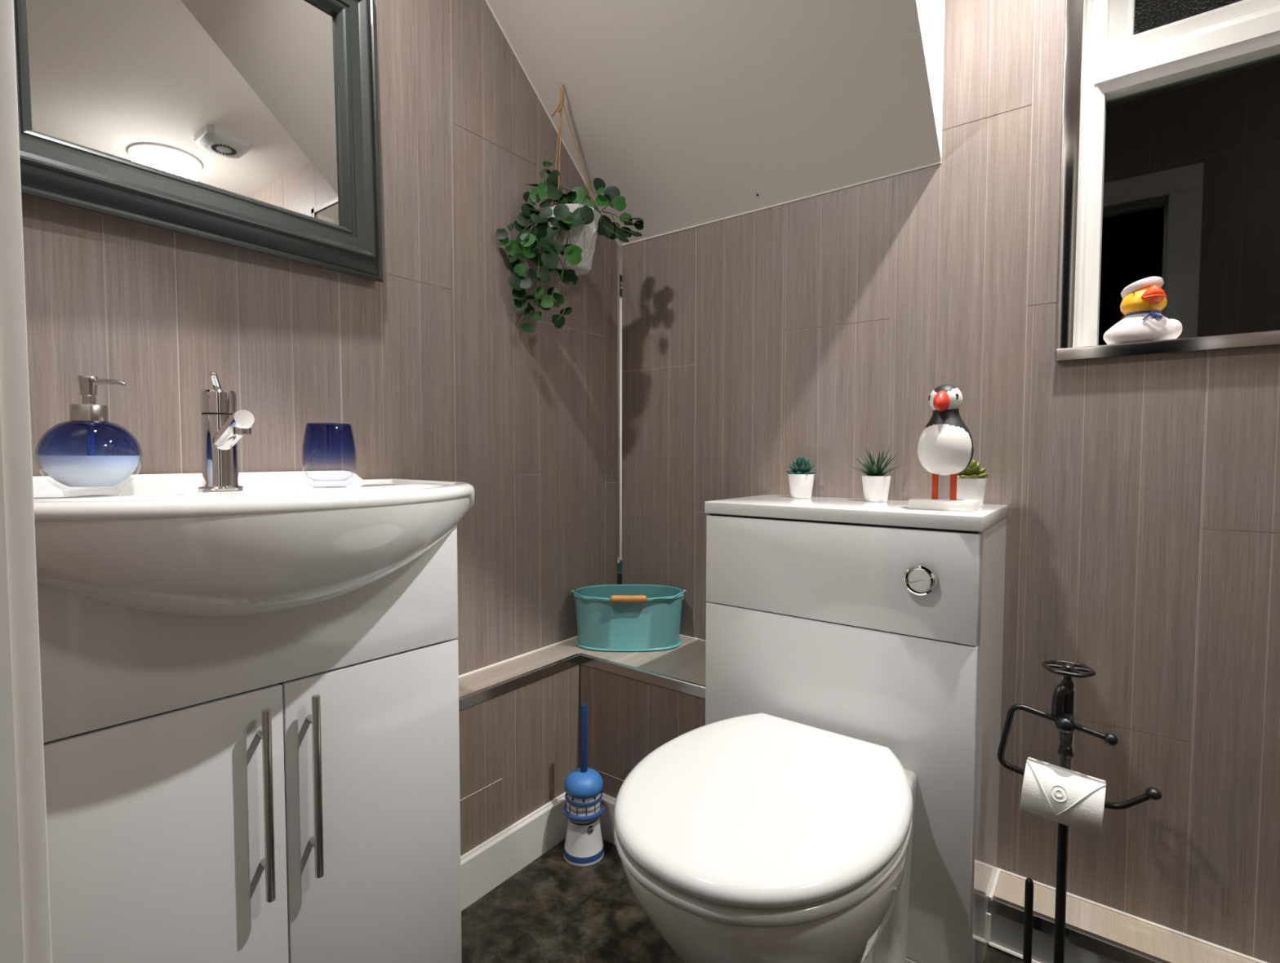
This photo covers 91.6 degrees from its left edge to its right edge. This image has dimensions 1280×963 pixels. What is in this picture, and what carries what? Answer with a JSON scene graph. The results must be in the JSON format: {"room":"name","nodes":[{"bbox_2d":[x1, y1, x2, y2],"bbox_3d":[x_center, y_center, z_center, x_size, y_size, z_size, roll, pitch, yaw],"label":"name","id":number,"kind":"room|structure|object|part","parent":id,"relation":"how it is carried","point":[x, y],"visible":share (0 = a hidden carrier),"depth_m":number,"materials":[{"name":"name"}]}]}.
{"room":"bathroom","nodes":[
{"label":"bathroom","id":0,"kind":"room"},
{"bbox_2d":[21,0,617,675],"bbox_3d":[-0.521,-0.247,1.212,0.060,2.200,1.450,2,3,37],"label":"wall","id":1,"kind":"structure","parent":0,"point":[430,366],"depth_m":1.25,"materials":[{"name":"laminate"}]},
{"bbox_2d":[13,0,383,282],"bbox_3d":[-0.644,-0.628,0.933,0.047,0.526,0.557,0,2,35],"label":"wall mirror","id":2,"kind":"object","parent":1,"relation":"attached to","point":[251,125],"visible":0.98,"depth_m":0.94,"materials":[{"name":"grey wood"}]},
{"bbox_2d":[26,0,341,226],"bbox_3d":[-0.650,-0.628,0.937,0.004,0.386,0.417,0,2,35],"label":"mirror glass","id":3,"kind":"object","parent":2,"relation":"attached to","point":[237,96],"depth_m":0.93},
{"bbox_2d":[460,792,568,911],"bbox_3d":[-0.456,0.808,1.112,0.014,0.101,1.040,2,3,37],"label":"baseboard","id":4,"kind":"structure","parent":1,"relation":"attached to","point":[492,864],"depth_m":1.34,"materials":[{"name":"white wood"}]},
{"bbox_2d":[458,635,577,678],"bbox_3d":[-0.461,0.430,1.270,0.006,0.006,1.310,2,3,37],"label":"trim","id":5,"kind":"structure","parent":1,"relation":"attached to","point":[576,637],"depth_m":1.49,"materials":[{"name":"white plastic"}]},
{"bbox_2d":[458,653,579,711],"bbox_3d":[-0.464,0.449,1.103,0.010,0.023,1.040,2,3,37],"label":"trim","id":6,"kind":"structure","parent":1,"relation":"attached to","point":[468,700],"depth_m":1.35,"materials":[{"name":"silver metal"}]},
{"bbox_2d":[484,0,619,244],"bbox_3d":[-0.300,-1.002,1.418,0.004,0.709,0.805,2,3,37],"label":"trim","id":7,"kind":"structure","parent":1,"relation":"attached to","point":[486,2],"depth_m":1.50,"materials":[{"name":"white plastic"}]},
{"bbox_2d":[579,664,580,768],"bbox_3d":[-0.146,0.593,1.520,0.003,0.296,0.003,2,3,37],"label":"trim","id":8,"kind":"structure","parent":1,"relation":"attached to","point":[580,664],"depth_m":1.52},
{"bbox_2d":[458,664,705,856],"bbox_3d":[-0.195,0.651,1.083,0.663,0.418,1.320,2,3,37],"label":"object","id":9,"kind":"structure","parent":1,"relation":"attached to","point":[526,737],"depth_m":1.39,"materials":[{"name":"laminate"}]},
{"bbox_2d":[459,778,502,801],"bbox_3d":[-0.378,0.638,1.219,0.002,0.002,0.275,2,3,37],"label":"trim","id":10,"kind":"structure","parent":9,"relation":"attached to","point":[500,779],"depth_m":1.28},
{"bbox_2d":[458,636,706,697],"bbox_3d":[-0.195,0.440,1.074,0.663,0.001,1.320,2,3,37],"label":"ledge","id":11,"kind":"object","parent":1,"relation":"attached to","point":[686,661],"depth_m":1.46,"materials":[{"name":"laminate"}]},
{"bbox_2d":[570,584,686,651],"bbox_3d":[-0.029,0.344,1.609,0.298,0.142,0.194,0,2,-1],"label":"metal bucket","id":12,"kind":"object","parent":11,"relation":"on","point":[610,617],"visible":1,"depth_m":1.54,"materials":[{"name":"teal metal"}]},
{"bbox_3d":[-0.029,0.284,1.565,0.298,0.006,0.097,0,2,-1],"label":"wire handle","id":13,"kind":"part","parent":12,"relation":"part of","materials":[{"name":"teal metal"}]},
{"bbox_2d":[599,792,616,844],"bbox_3d":[0.032,0.797,1.386,0.459,0.101,0.014,2,3,37],"label":"baseboard","id":14,"kind":"structure","parent":1,"relation":"attached to","point":[606,819],"depth_m":1.46,"materials":[{"name":"white wood"}]},
{"bbox_2d":[602,793,616,801],"bbox_3d":[0.036,0.747,1.381,0.449,0.007,0.007,2,3,37],"label":"trim","id":15,"kind":"structure","parent":1,"relation":"attached to","point":[603,794],"depth_m":1.46,"materials":[{"name":"white wood"}]},
{"bbox_2d":[579,653,705,698],"bbox_3d":[-0.002,0.436,1.410,0.364,0.023,0.010,2,3,37],"label":"trim","id":16,"kind":"structure","parent":1,"relation":"attached to","point":[658,679],"depth_m":1.40,"materials":[{"name":"silver metal"}]},
{"bbox_2d":[486,0,945,244],"bbox_3d":[0.031,-0.992,1.167,0.834,0.706,0.803,2,3,37],"label":"ceiling","id":17,"kind":"structure","parent":0,"point":[694,110],"depth_m":1.32,"materials":[{"name":"white paint"}]},
{"bbox_2d":[495,84,644,333],"bbox_3d":[-0.151,-0.631,1.434,0.330,0.582,0.163,-2,3,-38],"label":"hanging planter","id":18,"kind":"object","parent":17,"relation":"hanging from","point":[566,232],"visible":1,"depth_m":1.42,"materials":[{"name":"white ceramic"}]},
{"bbox_3d":[-0.157,-0.557,1.453,0.128,0.130,0.122,2,3,37],"label":"pot","id":19,"kind":"part","parent":18,"relation":"part of","materials":[{"name":"white ceramic"}]},
{"bbox_2d":[461,839,1022,962],"bbox_3d":[0.461,0.912,0.482,2.650,0.050,1.700,2,3,37],"label":"floor","id":20,"kind":"structure","parent":0,"point":[551,910],"depth_m":1.21,"materials":[{"name":"stone"}]},
{"bbox_2d":[36,524,462,962],"bbox_3d":[-0.565,0.469,0.928,0.273,0.792,0.538,2,3,41],"label":"vanity cabinet","id":21,"kind":"object","parent":20,"relation":"on","point":[281,787],"visible":0.87,"depth_m":0.82,"materials":[{"name":"wood"}]},
{"bbox_3d":[-0.578,0.574,0.763,0.016,0.587,0.264,2,3,41],"label":"door","id":22,"kind":"part","parent":21,"relation":"part of","materials":[{"name":"white laminate"}]},
{"bbox_3d":[-0.488,0.174,0.850,0.016,0.197,0.538,2,3,41],"label":"panel","id":23,"kind":"part","parent":21,"relation":"part of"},
{"bbox_2d":[32,470,475,617],"bbox_3d":[-0.518,0.080,0.866,0.405,0.177,0.613,2,3,41],"label":"washbasin","id":24,"kind":"object","parent":21,"relation":"in","point":[162,544],"visible":0.94,"depth_m":0.71,"materials":[{"name":"white ceramic"}]},
{"bbox_2d":[35,375,142,497],"bbox_3d":[-0.657,-0.054,0.744,0.097,0.143,0.097,2,3,37],"label":"soap dispenser","id":25,"kind":"object","parent":24,"relation":"on","point":[91,469],"visible":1,"depth_m":0.73,"materials":[{"name":"blue glass"}]},
{"bbox_2d":[35,420,142,497],"bbox_3d":[-0.657,-0.029,0.745,0.097,0.093,0.097,2,3,37],"label":"bottle","id":26,"kind":"object","parent":25,"relation":"attached to","point":[91,469],"depth_m":0.72,"materials":[{"name":"blue glass"}]},
{"bbox_2d":[197,371,254,491],"bbox_3d":[-0.552,-0.067,0.836,0.130,0.161,0.053,2,3,41],"label":"tap","id":27,"kind":"object","parent":24,"relation":"on","point":[222,426],"visible":1,"depth_m":0.84,"materials":[{"name":"silver metal"}]},
{"bbox_3d":[-0.575,-0.133,0.843,0.011,0.029,0.029,-1,3,-17],"label":"lever","id":28,"kind":"part","parent":27,"relation":"part of","materials":[{"name":"silver metal"}]},
{"bbox_3d":[-0.541,-0.066,0.827,0.102,0.055,0.026,2,3,41],"label":"spout","id":29,"kind":"part","parent":27,"relation":"part of","materials":[{"name":"silver metal"}]},
{"bbox_2d":[302,422,356,488],"bbox_3d":[-0.477,-0.040,0.957,0.076,0.097,0.076,2,3,37],"label":"tumbler","id":30,"kind":"object","parent":24,"relation":"on","point":[313,424],"visible":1,"depth_m":0.94,"materials":[{"name":"blue glass"}]},
{"bbox_3d":[-0.493,0.424,0.822,0.028,0.255,0.011,2,3,41],"label":"handle","id":31,"kind":"part","parent":21,"relation":"part of","materials":[{"name":"metal"}]},
{"bbox_3d":[-0.453,0.422,0.868,0.028,0.255,0.011,2,3,41],"label":"handle","id":32,"kind":"part","parent":21,"relation":"part of","materials":[{"name":"metal"}]},
{"bbox_3d":[-0.402,0.565,0.969,0.016,0.587,0.271,2,3,41],"label":"door","id":33,"kind":"part","parent":21,"relation":"part of","materials":[{"name":"white wood"}]},
{"bbox_2d":[563,703,604,867],"bbox_3d":[-0.127,0.674,1.406,0.094,0.344,0.094,2,3,37],"label":"toilet brush","id":34,"kind":"object","parent":20,"relation":"on","point":[584,846],"visible":1,"depth_m":1.38,"materials":[{"name":"blue plastic"}]},
{"bbox_3d":[-0.127,0.715,1.407,0.080,0.037,0.081,2,3,37],"label":"painted railing","id":35,"kind":"part","parent":34,"relation":"part of","materials":[{"name":"ceramic"}]},
{"bbox_3d":[-0.127,0.674,1.406,0.088,0.044,0.088,2,3,37],"label":"dome lid","id":36,"kind":"part","parent":34,"relation":"part of","materials":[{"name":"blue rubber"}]},
{"bbox_3d":[-0.127,0.580,1.402,0.017,0.156,0.017,2,3,37],"label":"brush handle","id":37,"kind":"part","parent":34,"relation":"part of","materials":[{"name":"blue plastic"}]},
{"bbox_2d":[613,712,917,962],"bbox_3d":[0.188,0.653,0.939,0.394,0.426,0.511,2,3,37],"label":"toilet","id":38,"kind":"object","parent":20,"relation":"on","point":[762,837],"visible":1,"depth_m":0.80,"materials":[{"name":"white ceramic"}]},
{"bbox_3d":[0.180,0.481,0.921,0.394,0.019,0.484,2,3,37],"label":"seat","id":39,"kind":"part","parent":38,"relation":"part of","materials":[{"name":"white plastic"}]},
{"bbox_2d":[704,494,1008,962],"bbox_3d":[0.417,0.448,1.251,0.505,0.811,0.298,2,3,37],"label":"base cabinet","id":40,"kind":"object","parent":20,"relation":"on","point":[877,623],"visible":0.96,"depth_m":1.08,"materials":[{"name":"white wood"}]},
{"bbox_2d":[786,455,816,497],"bbox_3d":[0.363,-0.011,1.398,0.066,0.095,0.066,2,3,37],"label":"potted succulent","id":41,"kind":"object","parent":40,"relation":"on","point":[801,480],"visible":1,"depth_m":1.38,"materials":[{"name":"white ceramic"}]},
{"bbox_2d":[788,474,814,497],"bbox_3d":[0.362,0.009,1.400,0.057,0.052,0.057,2,3,37],"label":"pot","id":42,"kind":"object","parent":41,"relation":"attached to","point":[801,486],"depth_m":1.38,"materials":[{"name":"white ceramic"}]},
{"bbox_3d":[0.338,0.533,1.153,0.497,0.554,0.017,2,3,37],"label":"panel","id":43,"kind":"part","parent":40,"relation":"part of","materials":[{"name":"white laminate"}]},
{"bbox_3d":[0.339,0.165,1.137,0.497,0.178,0.017,2,3,37],"label":"panel","id":44,"kind":"part","parent":40,"relation":"part of","materials":[{"name":"white laminate"}]},
{"bbox_2d":[849,448,899,502],"bbox_3d":[0.488,-0.016,1.291,0.092,0.113,0.094,0,2,2],"label":"potted succulent","id":45,"kind":"object","parent":40,"relation":"on","point":[876,486],"visible":1,"depth_m":1.28,"materials":[{"name":"white ceramic"}]},
{"bbox_2d":[862,475,890,502],"bbox_3d":[0.491,0.014,1.294,0.057,0.052,0.057,2,3,37],"label":"pot","id":46,"kind":"object","parent":45,"relation":"attached to","point":[875,487],"depth_m":1.27,"materials":[{"name":"white ceramic"}]},
{"bbox_3d":[0.460,0.162,1.025,0.037,0.039,0.008,2,3,37],"label":"push plate","id":47,"kind":"part","parent":40,"relation":"part of","materials":[{"name":"silver metal"}]},
{"bbox_2d":[908,384,979,511],"bbox_3d":[0.534,-0.060,1.092,0.108,0.219,0.095,2,3,41],"label":"figurine","id":48,"kind":"object","parent":40,"relation":"on","point":[945,446],"visible":1,"depth_m":1.07,"materials":[{"name":"white ceramic"}]},
{"bbox_3d":[0.525,0.003,1.107,0.009,0.058,0.010,2,3,41],"label":"leg","id":49,"kind":"part","parent":48,"relation":"part of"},
{"bbox_3d":[0.547,0.004,1.087,0.009,0.059,0.010,2,3,41],"label":"leg","id":50,"kind":"part","parent":48,"relation":"part of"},
{"bbox_2d":[956,458,989,506],"bbox_3d":[0.620,0.001,1.171,0.064,0.090,0.066,2,3,37],"label":"potted succulent","id":51,"kind":"object","parent":40,"relation":"on","point":[971,482],"visible":0.86,"depth_m":1.15,"materials":[{"name":"white ceramic"}]},
{"bbox_2d":[956,478,986,506],"bbox_3d":[0.620,0.020,1.172,0.057,0.052,0.057,2,3,37],"label":"pot","id":52,"kind":"object","parent":51,"relation":"attached to","point":[974,489],"depth_m":1.15,"materials":[{"name":"white ceramic"}]},
{"bbox_2d":[997,659,1161,962],"bbox_3d":[0.675,0.576,0.999,0.182,0.578,0.177,0,2,7],"label":"stand","id":53,"kind":"object","parent":20,"relation":"on","point":[1063,695],"visible":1,"depth_m":0.99,"materials":[{"name":"black metal"}]},
{"bbox_3d":[0.642,0.754,1.032,0.012,0.198,0.012,2,3,37],"label":"spare roll rod","id":54,"kind":"part","parent":53,"relation":"part of","materials":[{"name":"black metal"}]},
{"bbox_2d":[1020,757,1106,837],"bbox_3d":[0.659,0.489,0.971,0.108,0.090,0.084,2,3,37],"label":"toilet roll","id":55,"kind":"object","parent":53,"relation":"on","point":[1068,797],"visible":1,"depth_m":0.94,"materials":[{"name":"white paper"}]},
{"bbox_3d":[0.671,0.426,0.961,0.208,0.131,0.019,2,3,37],"label":"looped arm","id":56,"kind":"part","parent":53,"relation":"part of","materials":[{"name":"black metal"}]},
{"bbox_3d":[0.357,0.837,1.100,0.333,0.046,0.105,2,3,37],"label":"trim","id":57,"kind":"structure","parent":20,"relation":"on","visible":0},
{"bbox_2d":[906,957,917,962],"bbox_3d":[0.383,0.806,1.116,0.313,0.019,0.007,2,3,37],"label":"trim","id":58,"kind":"structure","parent":57,"relation":"on","point":[907,959],"depth_m":1.06,"materials":[{"name":"white plastic"}]},
{"bbox_2d":[622,0,1279,962],"bbox_3d":[0.959,-0.239,1.086,2.450,2.200,0.140,2,3,37],"label":"wall","id":59,"kind":"structure","parent":0,"point":[1141,494],"depth_m":1.18,"materials":[{"name":"laminate"}]},
{"bbox_2d":[598,770,623,782],"bbox_3d":[0.003,0.696,1.412,0.255,0.002,0.002,2,3,37],"label":"trim","id":60,"kind":"structure","parent":59,"relation":"attached to","point":[598,771],"depth_m":1.47,"materials":[{"name":"laminate"}]},
{"bbox_2d":[616,244,622,584],"bbox_3d":[-0.058,-0.127,1.768,0.012,1.073,0.012,2,3,37],"label":"trim","id":61,"kind":"structure","parent":59,"relation":"attached to","point":[619,247],"depth_m":1.76,"materials":[{"name":"silver metal"}]},
{"bbox_2d":[680,635,706,641],"bbox_3d":[0.128,0.414,1.656,0.453,0.006,0.006,2,3,37],"label":"trim","id":62,"kind":"structure","parent":59,"relation":"attached to","point":[691,637],"depth_m":1.64,"materials":[{"name":"white plastic"}]},
{"bbox_2d":[622,161,941,245],"bbox_3d":[0.273,-0.651,1.501,0.833,0.004,0.004,2,3,37],"label":"trim","id":63,"kind":"structure","parent":59,"relation":"attached to","point":[939,162],"depth_m":1.44,"materials":[{"name":"white plastic"}]},
{"bbox_2d":[988,868,1000,901],"bbox_3d":[0.676,0.769,1.189,0.011,0.010,0.102,2,3,37],"label":"trim","id":64,"kind":"structure","parent":59,"relation":"attached to","point":[996,879],"depth_m":1.18,"materials":[{"name":"white plastic"}]},
{"bbox_2d":[987,912,1040,962],"bbox_3d":[1.235,0.848,0.704,1.489,0.059,0.009,2,3,37],"label":"trim","id":65,"kind":"structure","parent":59,"relation":"attached to","point":[990,944],"depth_m":1.14,"materials":[{"name":"white plastic"}]},
{"bbox_2d":[988,911,1120,962],"bbox_3d":[1.268,0.834,0.745,1.486,0.086,0.100,2,3,37],"label":"trim","id":66,"kind":"structure","parent":59,"relation":"attached to","point":[1006,933],"depth_m":1.11,"materials":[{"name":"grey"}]},
{"bbox_2d":[1055,0,1084,351],"bbox_3d":[0.962,-0.687,0.983,0.486,0.907,0.016,2,3,37],"label":"trim","id":67,"kind":"structure","parent":59,"relation":"attached to","point":[1074,9],"depth_m":1.12,"materials":[{"name":"silver metal"}]},
{"bbox_2d":[1073,0,1085,347],"bbox_3d":[1.004,-0.664,1.037,0.442,0.917,0.133,2,3,37],"label":"trim","id":68,"kind":"structure","parent":59,"relation":"attached to","point":[1084,10],"depth_m":1.16,"materials":[{"name":"white plastic"}]},
{"bbox_2d":[989,896,1171,962],"bbox_3d":[1.241,0.802,0.707,1.486,0.025,0.012,2,3,37],"label":"trim","id":69,"kind":"structure","parent":59,"relation":"attached to","point":[1113,950],"depth_m":1.07,"materials":[{"name":"silver metal"}]},
{"bbox_2d":[994,867,1267,962],"bbox_3d":[1.271,0.790,0.746,1.486,0.001,0.092,2,3,37],"label":"trim","id":70,"kind":"structure","parent":59,"relation":"attached to","point":[1155,941],"depth_m":1.08,"materials":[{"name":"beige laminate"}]},
{"bbox_2d":[1056,329,1279,361],"bbox_3d":[0.960,-0.225,0.998,0.486,0.022,0.024,2,3,37],"label":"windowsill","id":71,"kind":"structure","parent":59,"relation":"attached to","point":[1272,338],"depth_m":1.04,"materials":[{"name":"silver metal"}]},
{"bbox_2d":[1075,0,1279,347],"bbox_3d":[1.025,-0.669,1.065,0.440,0.908,0.062,2,3,37],"label":"window","id":72,"kind":"structure","parent":59,"relation":"in","point":[1119,64],"depth_m":1.14,"materials":[{"name":"white plastic"}]},
{"bbox_3d":[1.032,-0.934,1.062,0.372,0.310,0.040,2,3,37],"label":"sash","id":73,"kind":"part","parent":72,"relation":"part of","materials":[{"name":"white plastic"}]},
{"bbox_3d":[0.989,-0.235,1.037,0.442,0.002,0.073,2,3,37],"label":"trim","id":74,"kind":"structure","parent":59,"relation":"attached to","visible":0},
{"bbox_2d":[1102,276,1182,344],"bbox_3d":[0.886,-0.298,1.094,0.111,0.117,0.087,1,3,23],"label":"rubber duck","id":75,"kind":"object","parent":74,"relation":"on","point":[1143,301],"visible":0.93,"depth_m":1.07},
{"bbox_3d":[0.084,-0.191,-0.065,2.570,2.200,0.100,2,3,37],"label":"wall","id":76,"kind":"structure","parent":0,"visible":0},
{"bbox_2d":[0,0,52,962],"bbox_3d":[-0.123,-0.059,0.098,0.762,1.920,0.124,2,3,37],"label":"door frame","id":77,"kind":"structure","parent":76,"relation":"in","point":[25,932],"depth_m":0.32,"materials":[{"name":"white paint"}]},
{"label":"outside","id":78,"kind":"structure","parent":0,"visible":0},
{"bbox_2d":[1098,0,1279,345],"bbox_3d":[1.318,-0.593,1.371,1.342,1.887,0.050,2,3,37],"label":"window pane","id":79,"kind":"structure","parent":78,"point":[1191,202],"depth_m":1.39,"materials":[{"name":"glass"}]}
]}

